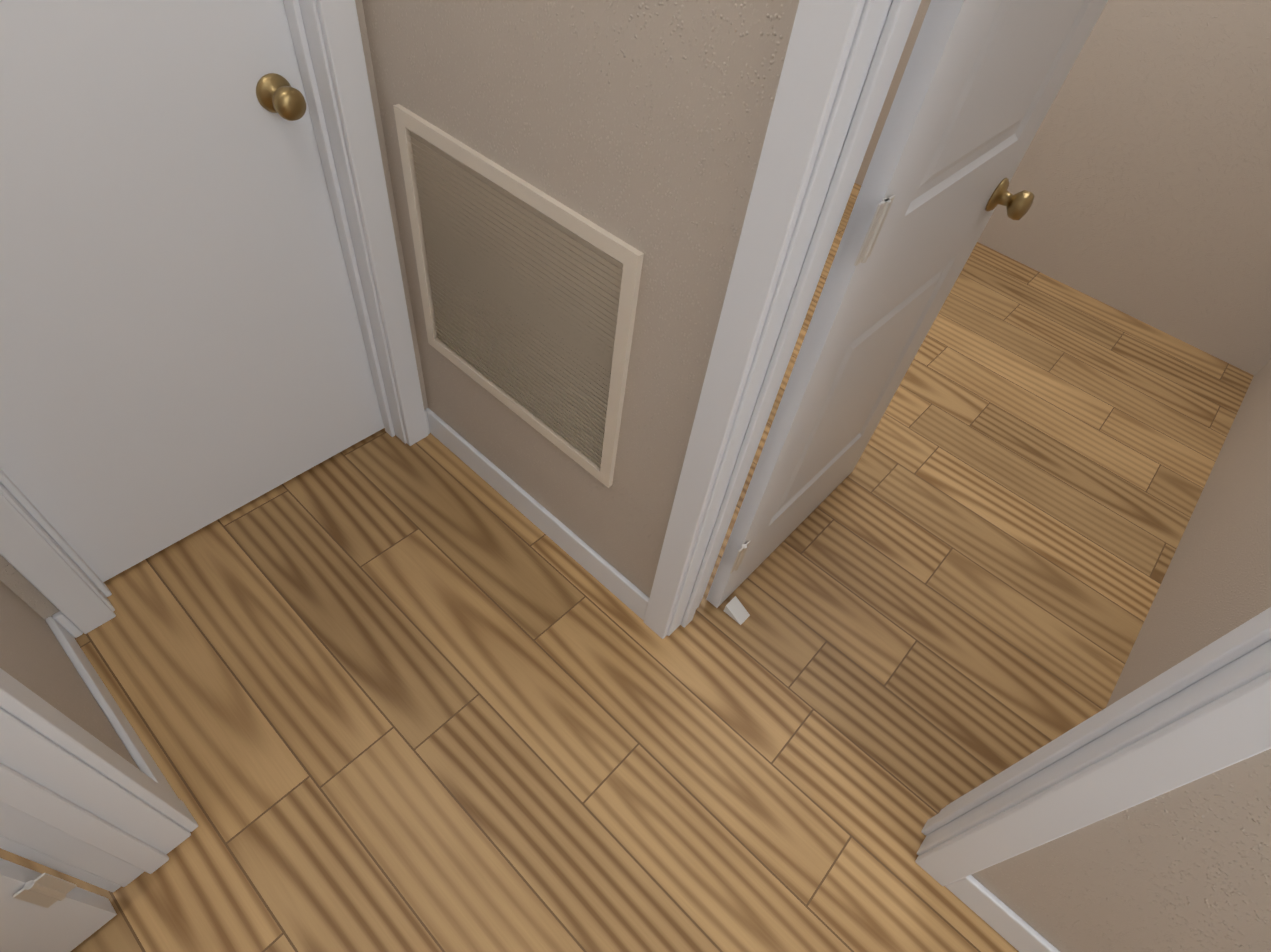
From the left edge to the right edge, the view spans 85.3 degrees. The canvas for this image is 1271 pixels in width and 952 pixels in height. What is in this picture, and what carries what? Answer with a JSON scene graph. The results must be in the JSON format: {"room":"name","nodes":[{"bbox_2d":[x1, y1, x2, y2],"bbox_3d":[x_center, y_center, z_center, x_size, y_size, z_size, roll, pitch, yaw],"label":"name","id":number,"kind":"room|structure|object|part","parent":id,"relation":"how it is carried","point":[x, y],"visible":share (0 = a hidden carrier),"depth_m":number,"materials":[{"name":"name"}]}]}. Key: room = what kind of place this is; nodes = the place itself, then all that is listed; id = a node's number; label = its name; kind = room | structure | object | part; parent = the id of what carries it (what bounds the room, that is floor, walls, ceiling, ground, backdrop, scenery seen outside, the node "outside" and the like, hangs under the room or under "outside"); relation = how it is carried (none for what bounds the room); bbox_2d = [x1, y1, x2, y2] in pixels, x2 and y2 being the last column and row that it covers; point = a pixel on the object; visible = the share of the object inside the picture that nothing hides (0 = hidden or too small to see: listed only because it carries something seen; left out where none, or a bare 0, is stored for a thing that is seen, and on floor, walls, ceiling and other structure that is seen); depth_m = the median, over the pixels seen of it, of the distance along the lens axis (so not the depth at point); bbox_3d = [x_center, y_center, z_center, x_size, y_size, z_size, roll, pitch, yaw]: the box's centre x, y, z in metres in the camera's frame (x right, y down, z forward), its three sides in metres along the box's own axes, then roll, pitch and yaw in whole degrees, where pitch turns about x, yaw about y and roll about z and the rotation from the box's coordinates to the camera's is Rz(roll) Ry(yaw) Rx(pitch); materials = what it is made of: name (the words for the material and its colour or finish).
{"room":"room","nodes":[
{"label":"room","id":0,"kind":"room"},
{"bbox_2d":[0,580,139,769],"bbox_3d":[0.324,0.735,-0.218,4.250,2.480,0.120,38,55,22],"label":"wall","id":1,"kind":"structure","parent":0,"point":[34,658],"depth_m":1.20,"materials":[{"name":"paint"}]},
{"bbox_2d":[0,858,116,951],"bbox_3d":[-1.048,0.294,0.241,0.171,2.018,0.782,38,55,22],"label":"door","id":2,"kind":"structure","parent":1,"relation":"in","point":[74,918],"depth_m":1.05,"materials":[{"name":"white paint"}]},
{"bbox_3d":[-0.777,0.088,0.397,0.011,1.720,0.040,38,55,22],"label":"left door hinge","id":3,"kind":"part","parent":2,"relation":"part of","materials":[{"name":"silver metal"}]},
{"bbox_2d":[0,668,197,891],"bbox_3d":[-0.475,0.249,0.321,0.906,2.105,0.152,38,55,22],"label":"door frame","id":4,"kind":"structure","parent":1,"relation":"attached to","point":[77,801],"depth_m":1.02,"materials":[{"name":"white paint"}]},
{"bbox_2d":[45,611,177,797],"bbox_3d":[-1.048,0.458,1.386,0.489,0.092,0.030,38,55,22],"label":"baseboard","id":5,"kind":"structure","parent":1,"relation":"attached to","point":[63,629],"depth_m":1.37,"materials":[{"name":"white paint"}]},
{"bbox_2d":[0,0,427,619],"bbox_3d":[-0.824,-0.720,0.841,0.120,2.480,0.960,38,55,22],"label":"wall","id":6,"kind":"structure","parent":0,"point":[14,580],"depth_m":1.39,"materials":[{"name":"paint"}]},
{"bbox_2d":[0,0,383,581],"bbox_3d":[-0.849,-0.584,1.012,0.103,2.018,0.762,38,55,22],"label":"door","id":7,"kind":"structure","parent":6,"relation":"in","point":[183,353],"depth_m":1.29,"materials":[{"name":"white paint"}]},
{"bbox_3d":[-0.633,-0.678,1.243,0.068,0.066,0.066,38,55,22],"label":"knob","id":8,"kind":"part","parent":7,"relation":"part of","materials":[{"name":"gold metal"}]},
{"bbox_2d":[0,0,427,633],"bbox_3d":[-0.842,-0.602,0.986,0.152,2.105,0.908,38,55,22],"label":"door frame","id":9,"kind":"structure","parent":6,"relation":"attached to","point":[44,558],"depth_m":1.39,"materials":[{"name":"white paint"}]},
{"bbox_2d":[0,183,1253,951],"bbox_3d":[0.135,0.947,1.274,5.600,0.100,6.100,38,55,22],"label":"floor","id":10,"kind":"structure","parent":0,"point":[382,691],"depth_m":1.58,"materials":[{"name":"brown wood"}]},
{"bbox_2d":[724,596,749,624],"bbox_3d":[0.257,0.336,1.724,0.055,0.028,0.040,38,55,22],"label":"wedge","id":11,"kind":"object","parent":10,"relation":"on","point":[735,610],"visible":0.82,"depth_m":1.72,"materials":[{"name":"white plastic"}]},
{"bbox_2d":[362,0,1270,951],"bbox_3d":[1.050,0.180,0.357,4.250,2.480,0.120,38,55,22],"label":"wall","id":12,"kind":"structure","parent":0,"point":[640,126],"depth_m":1.03,"materials":[{"name":"paint"}]},
{"bbox_2d":[393,104,643,487],"bbox_3d":[-0.249,-0.334,1.377,0.620,0.560,0.012,38,55,22],"label":"air vent","id":13,"kind":"object","parent":12,"relation":"in","point":[529,294],"visible":1,"depth_m":1.33,"materials":[{"name":"beige metal"}]},
{"bbox_2d":[424,408,648,619],"bbox_3d":[-0.286,0.083,1.816,0.854,0.092,0.021,38,55,22],"label":"baseboard","id":14,"kind":"structure","parent":12,"relation":"attached to","point":[591,561],"depth_m":1.79,"materials":[{"name":"white paint"}]},
{"bbox_2d":[706,0,1107,607],"bbox_3d":[0.522,-0.493,1.137,0.171,2.018,0.694,38,55,22],"label":"door","id":15,"kind":"structure","parent":12,"relation":"in","point":[981,84],"depth_m":1.14,"materials":[{"name":"white paint"}]},
{"bbox_3d":[0.324,-0.341,0.921,0.011,1.720,0.040,38,55,22],"label":"door hinge","id":16,"kind":"part","parent":15,"relation":"part of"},
{"bbox_3d":[0.702,-0.568,1.373,0.171,0.066,0.066,38,55,22],"label":"knob","id":17,"kind":"part","parent":15,"relation":"part of","materials":[{"name":"gold metal"}]},
{"bbox_2d":[644,0,1270,885],"bbox_3d":[0.486,-0.122,0.777,0.818,2.105,0.152,38,55,22],"label":"door frame","id":18,"kind":"structure","parent":12,"relation":"attached to","point":[1206,710],"depth_m":0.92,"materials":[{"name":"white paint"}]},
{"bbox_2d":[945,875,1059,951],"bbox_3d":[1.527,1.491,0.893,2.458,0.092,0.013,38,55,22],"label":"baseboard","id":19,"kind":"structure","parent":12,"relation":"attached to","point":[997,914],"depth_m":1.31,"materials":[{"name":"white paint"}]},
{"bbox_2d":[855,0,1270,371],"bbox_3d":[2.293,-1.424,1.896,5.370,2.480,0.100,38,55,22],"label":"wall","id":20,"kind":"structure","parent":0,"point":[1143,172],"depth_m":2.56,"materials":[{"name":"paint"}]},
{"bbox_2d":[1106,356,1270,706],"bbox_3d":[1.766,-0.553,1.082,0.080,2.480,2.370,38,55,22],"label":"wall","id":21,"kind":"structure","parent":0,"point":[1217,578],"depth_m":1.73,"materials":[{"name":"paint"}]}
]}

